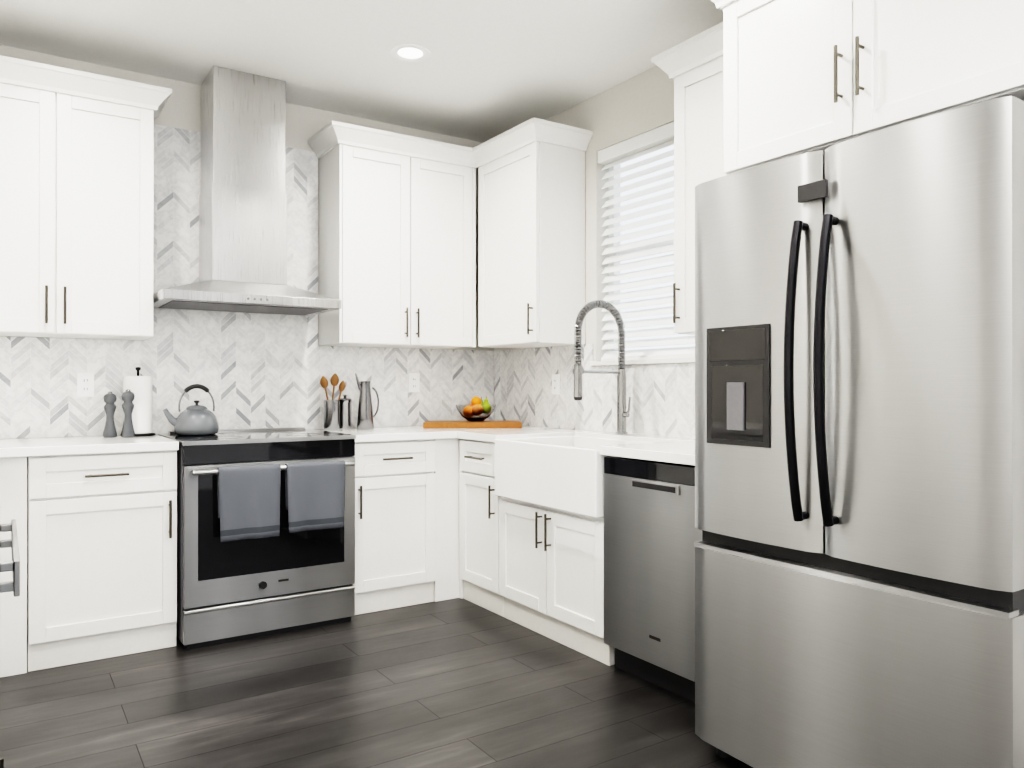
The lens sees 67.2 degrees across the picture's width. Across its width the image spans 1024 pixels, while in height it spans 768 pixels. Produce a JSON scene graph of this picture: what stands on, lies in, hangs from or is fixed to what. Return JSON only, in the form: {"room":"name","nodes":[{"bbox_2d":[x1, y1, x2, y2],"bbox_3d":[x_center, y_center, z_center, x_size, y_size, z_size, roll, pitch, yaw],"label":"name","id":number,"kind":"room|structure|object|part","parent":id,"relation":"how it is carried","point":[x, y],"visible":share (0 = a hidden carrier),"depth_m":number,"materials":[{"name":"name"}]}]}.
{"room":"kitchen","nodes":[
{"label":"kitchen","id":0,"kind":"room"},
{"bbox_2d":[0,45,493,438],"bbox_3d":[-1.532,-0.201,4.209,3.693,2.740,0.150,0,0,-33],"label":"wall","id":1,"kind":"structure","parent":0,"point":[181,109],"depth_m":4.05,"materials":[{"name":"paint"}]},
{"bbox_2d":[0,55,159,339],"bbox_3d":[-2.139,-0.802,3.519,0.875,1.160,0.330,0,0,-33],"label":"upper cabinet","id":2,"kind":"object","parent":1,"relation":"attached to","point":[76,194],"depth_m":3.45,"materials":[{"name":"white wood"}]},
{"bbox_2d":[0,124,493,438],"bbox_3d":[-1.508,-0.533,4.128,3.339,1.575,0.010,0,0,-33],"label":"backsplash","id":3,"kind":"structure","parent":1,"relation":"attached to","point":[253,370],"depth_m":4.09,"materials":[{"name":"tile"}]},
{"bbox_2d":[77,373,93,396],"bbox_3d":[-2.072,0.003,3.743,0.072,0.116,0.007,0,0,-33],"label":"electrical outlet","id":4,"kind":"object","parent":3,"relation":"attached to","point":[85,384],"visible":1,"depth_m":3.74,"materials":[{"name":"white plastic"}]},
{"bbox_2d":[409,373,419,391],"bbox_3d":[-0.599,-0.007,4.716,0.072,0.116,0.007,0,0,-33],"label":"electrical outlet","id":5,"kind":"object","parent":3,"relation":"attached to","point":[414,382],"visible":1,"depth_m":4.72,"materials":[{"name":"white plastic"}]},
{"bbox_2d":[153,66,340,315],"bbox_3d":[-1.361,-0.976,3.921,0.846,1.187,0.494,0,0,-33],"label":"range hood","id":6,"kind":"object","parent":1,"relation":"attached to","point":[243,231],"visible":0.92,"depth_m":3.87,"materials":[{"name":"silver metal"}]},
{"bbox_2d":[308,121,471,348],"bbox_3d":[-0.527,-0.800,4.536,1.249,1.160,0.409,0,0,-33],"label":"upper cabinet","id":7,"kind":"object","parent":1,"relation":"attached to","point":[397,240],"depth_m":4.32,"materials":[{"name":"white wood"}]},
{"bbox_2d":[0,0,722,142],"bbox_3d":[0.176,-1.606,1.625,3.693,0.060,6.350,0,0,-33],"label":"ceiling","id":8,"kind":"structure","parent":0,"point":[486,70],"depth_m":3.57,"materials":[{"name":"paint"}]},
{"bbox_2d":[390,44,429,61],"bbox_3d":[-0.482,-1.567,3.653,0.190,0.007,0.190,0,0,-33],"label":"recessed light","id":9,"kind":"object","parent":8,"relation":"in","point":[409,53],"visible":1,"depth_m":3.65,"materials":[{"name":"white plastic"}]},
{"bbox_2d":[0,598,752,767],"bbox_3d":[0.176,1.194,1.619,3.693,0.060,6.350,0,0,-33],"label":"floor","id":10,"kind":"structure","parent":0,"point":[457,683],"depth_m":2.79,"materials":[{"name":"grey wood"}]},
{"bbox_2d":[0,519,19,767],"bbox_3d":[-1.887,0.728,2.287,0.679,0.875,2.657,0,0,-33],"label":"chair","id":11,"kind":"object","parent":10,"relation":"on","point":[1,762],"depth_m":1.43,"materials":[{"name":"white wood"}]},
{"bbox_3d":[-1.329,0.479,1.458,0.662,0.370,0.610,0,0,-33],"label":"microwave drawer","id":12,"kind":"part","parent":11,"relation":"part of","materials":[{"name":"white"}]},
{"bbox_2d":[0,450,176,677],"bbox_3d":[-1.929,0.730,3.459,0.694,0.875,0.654,0,0,-33],"label":"base cabinet","id":13,"kind":"object","parent":10,"relation":"on","point":[97,538],"visible":0.98,"depth_m":3.22,"materials":[{"name":"white wood"}]},
{"bbox_2d":[0,439,3,457],"bbox_3d":[-1.904,0.270,2.277,0.641,0.038,2.658,0,0,-33],"label":"countertop","id":14,"kind":"structure","parent":13,"relation":"on","point":[1,440],"depth_m":3.04,"materials":[{"name":"white stone"}]},
{"bbox_2d":[4,434,178,457],"bbox_3d":[-1.910,0.273,3.484,0.641,0.038,0.638,0,0,-33],"label":"countertop","id":15,"kind":"structure","parent":13,"relation":"on","point":[47,446],"depth_m":3.28,"materials":[{"name":"white stone"}]},
{"bbox_2d":[103,391,116,437],"bbox_3d":[-1.912,0.144,3.664,0.060,0.219,0.060,0,0,-33],"label":"pepper mill","id":16,"kind":"object","parent":15,"relation":"on","point":[110,399],"visible":1,"depth_m":3.65,"materials":[{"name":"silver metal"}]},
{"bbox_2d":[121,389,134,437],"bbox_3d":[-1.832,0.139,3.675,0.060,0.229,0.060,0,0,-33],"label":"pepper mill","id":17,"kind":"object","parent":15,"relation":"on","point":[128,396],"visible":1,"depth_m":3.66,"materials":[{"name":"silver metal"}]},
{"bbox_2d":[120,367,154,435],"bbox_3d":[-1.842,0.085,3.794,0.156,0.338,0.156,0,0,-33],"label":"paper towel holder","id":18,"kind":"object","parent":15,"relation":"on","point":[139,387],"visible":0.81,"depth_m":3.75,"materials":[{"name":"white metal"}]},
{"bbox_2d":[157,427,355,649],"bbox_3d":[-1.266,0.705,3.824,0.797,0.928,0.726,0,0,-33],"label":"range","id":19,"kind":"object","parent":10,"relation":"on","point":[285,581],"visible":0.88,"depth_m":3.54,"materials":[{"name":"silver metal"}]},
{"bbox_2d":[163,384,218,434],"bbox_3d":[-1.592,0.126,3.821,0.262,0.250,0.208,0,0,-33],"label":"kettle","id":20,"kind":"object","parent":19,"relation":"on","point":[196,419],"visible":1,"depth_m":3.77,"materials":[{"name":"metal"}]},
{"bbox_2d":[217,464,280,541],"bbox_3d":[-1.176,0.529,3.455,0.270,0.327,0.053,0,0,-33],"label":"oven towel","id":21,"kind":"object","parent":19,"relation":"hanging from","point":[248,496],"visible":0.98,"depth_m":3.44,"materials":[{"name":"grey fabric"}]},
{"bbox_2d":[285,460,345,532],"bbox_3d":[-0.922,0.525,3.623,0.280,0.317,0.052,0,0,-33],"label":"oven towel","id":22,"kind":"object","parent":19,"relation":"hanging from","point":[314,495],"visible":1,"depth_m":3.60,"materials":[{"name":"grey fabric"}]},
{"bbox_2d":[352,438,458,614],"bbox_3d":[-0.449,0.732,4.437,1.225,0.875,0.654,0,0,-33],"label":"base cabinet","id":23,"kind":"object","parent":10,"relation":"on","point":[406,522],"visible":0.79,"depth_m":4.03,"materials":[{"name":"white wood"}]},
{"bbox_2d":[459,438,462,598],"bbox_3d":[-0.102,0.732,4.462,0.619,0.876,0.392,0,0,-33],"label":"base cabinet","id":24,"kind":"object","parent":10,"relation":"on","point":[460,440],"depth_m":4.17,"materials":[{"name":"white wood"}]},
{"bbox_2d":[463,439,502,616],"bbox_3d":[0.098,0.732,4.158,0.619,0.876,0.457,0,0,-33],"label":"base cabinet","id":25,"kind":"object","parent":10,"relation":"on","point":[482,510],"depth_m":3.99,"materials":[{"name":"white wood"}]},
{"bbox_2d":[316,426,479,442],"bbox_3d":[-0.521,0.275,4.400,1.070,0.038,0.641,0,0,-33],"label":"countertop","id":26,"kind":"structure","parent":25,"relation":"on","point":[394,433],"depth_m":4.08,"materials":[{"name":"white stone"}]},
{"bbox_2d":[320,373,344,429],"bbox_3d":[-1.000,0.097,4.290,0.130,0.315,0.090,0,0,-33],"label":"utensil crock","id":27,"kind":"object","parent":26,"relation":"on","point":[332,414],"visible":1,"depth_m":4.26,"materials":[{"name":"metal"}]},
{"bbox_2d":[340,395,351,428],"bbox_3d":[-0.945,0.157,4.357,0.076,0.196,0.076,0,0,-33],"label":"steel canister","id":28,"kind":"object","parent":26,"relation":"on","point":[345,412],"visible":0.83,"depth_m":4.33,"materials":[{"name":"silver metal"}]},
{"bbox_2d":[355,373,378,429],"bbox_3d":[-0.818,0.097,4.351,0.146,0.316,0.096,0,0,-33],"label":"pitcher","id":29,"kind":"object","parent":26,"relation":"on","point":[365,416],"visible":1,"depth_m":4.32,"materials":[{"name":"silver metal"}]},
{"bbox_2d":[423,420,521,427],"bbox_3d":[-0.233,0.239,4.587,0.570,0.032,0.270,0,0,-2],"label":"cutting board","id":30,"kind":"object","parent":26,"relation":"on","point":[480,424],"visible":0.98,"depth_m":4.46,"materials":[{"name":"brown wood"}]},
{"bbox_2d":[456,396,495,420],"bbox_3d":[-0.217,0.148,4.627,0.244,0.149,0.244,0,0,-33],"label":"fruit bowl","id":31,"kind":"object","parent":30,"relation":"on","point":[477,409],"visible":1,"depth_m":4.55,"materials":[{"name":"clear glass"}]},
{"bbox_2d":[503,497,614,665],"bbox_3d":[0.396,0.863,3.707,0.619,0.612,0.874,0,0,-33],"label":"base cabinet","id":32,"kind":"object","parent":10,"relation":"on","point":[539,569],"depth_m":3.46,"materials":[{"name":"white wood"}]},
{"bbox_2d":[456,425,694,465],"bbox_3d":[0.291,0.274,3.852,0.639,0.038,2.450,0,0,-33],"label":"countertop","id":33,"kind":"structure","parent":32,"relation":"on","point":[677,450],"depth_m":3.84,"materials":[{"name":"white stone"}]},
{"bbox_2d":[495,435,654,517],"bbox_3d":[0.339,0.412,3.632,0.505,0.282,0.786,0,0,-33],"label":"farmhouse sink","id":34,"kind":"object","parent":33,"relation":"in","point":[564,473],"visible":0.73,"depth_m":3.46,"materials":[{"name":"ceramic"}]},
{"bbox_2d":[572,300,630,434],"bbox_3d":[0.447,-0.082,3.793,0.337,0.670,0.095,0,0,-33],"label":"faucet","id":35,"kind":"object","parent":33,"relation":"on","point":[578,371],"visible":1,"depth_m":3.84,"materials":[{"name":"silver metal"}]},
{"bbox_2d":[604,456,701,702],"bbox_3d":[0.787,0.733,3.074,0.611,0.868,0.594,0,0,-33],"label":"dishwasher","id":36,"kind":"object","parent":10,"relation":"on","point":[652,534],"visible":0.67,"depth_m":2.93,"materials":[{"name":"silver metal"}]},
{"bbox_2d":[694,96,1023,767],"bbox_3d":[1.137,0.264,2.256,0.930,1.802,0.920,0,0,-33],"label":"refrigerator","id":37,"kind":"object","parent":10,"relation":"on","point":[859,445],"visible":1,"depth_m":1.93,"materials":[{"name":"silver metal"}]},
{"bbox_2d":[494,65,675,365],"bbox_3d":[1.658,-0.204,2.511,0.160,2.740,6.200,0,0,-33],"label":"wall","id":38,"kind":"structure","parent":0,"point":[638,104],"depth_m":4.18,"materials":[{"name":"paint"}]},
{"bbox_2d":[472,117,592,348],"bbox_3d":[0.110,-0.800,4.345,0.397,1.160,0.600,0,0,-33],"label":"upper cabinet","id":39,"kind":"object","parent":38,"relation":"attached to","point":[531,192],"depth_m":4.21,"materials":[{"name":"white wood"}]},
{"bbox_2d":[494,344,694,438],"bbox_3d":[0.556,0.017,4.022,0.010,0.474,2.440,0,0,-33],"label":"backsplash","id":40,"kind":"structure","parent":38,"relation":"attached to","point":[662,396],"depth_m":4.22,"materials":[{"name":"tile"}]},
{"bbox_2d":[552,374,559,393],"bbox_3d":[0.253,0.002,4.465,0.007,0.116,0.072,0,0,-33],"label":"electrical outlet","id":41,"kind":"object","parent":40,"relation":"attached to","point":[555,383],"visible":1,"depth_m":4.46,"materials":[{"name":"white plastic"}]},
{"bbox_2d":[590,146,694,365],"bbox_3d":[0.711,-0.683,3.897,0.163,1.167,0.805,0,0,-33],"label":"window","id":42,"kind":"structure","parent":38,"relation":"in","point":[652,361],"depth_m":4.09,"materials":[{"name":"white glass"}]},
{"bbox_2d":[598,122,694,360],"bbox_3d":[0.696,-0.694,3.887,0.062,1.138,0.743,0,0,-33],"label":"window blinds","id":43,"kind":"object","parent":42,"relation":"attached to","point":[656,139],"visible":0.62,"depth_m":3.94,"materials":[{"name":"white plastic"}]},
{"bbox_2d":[651,0,1023,334],"bbox_3d":[1.092,-0.109,2.587,0.695,2.550,1.681,0,0,-33],"label":"upper cabinet","id":44,"kind":"object","parent":38,"relation":"attached to","point":[758,82],"visible":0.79,"depth_m":2.36,"materials":[{"name":"white wood"}]}
]}

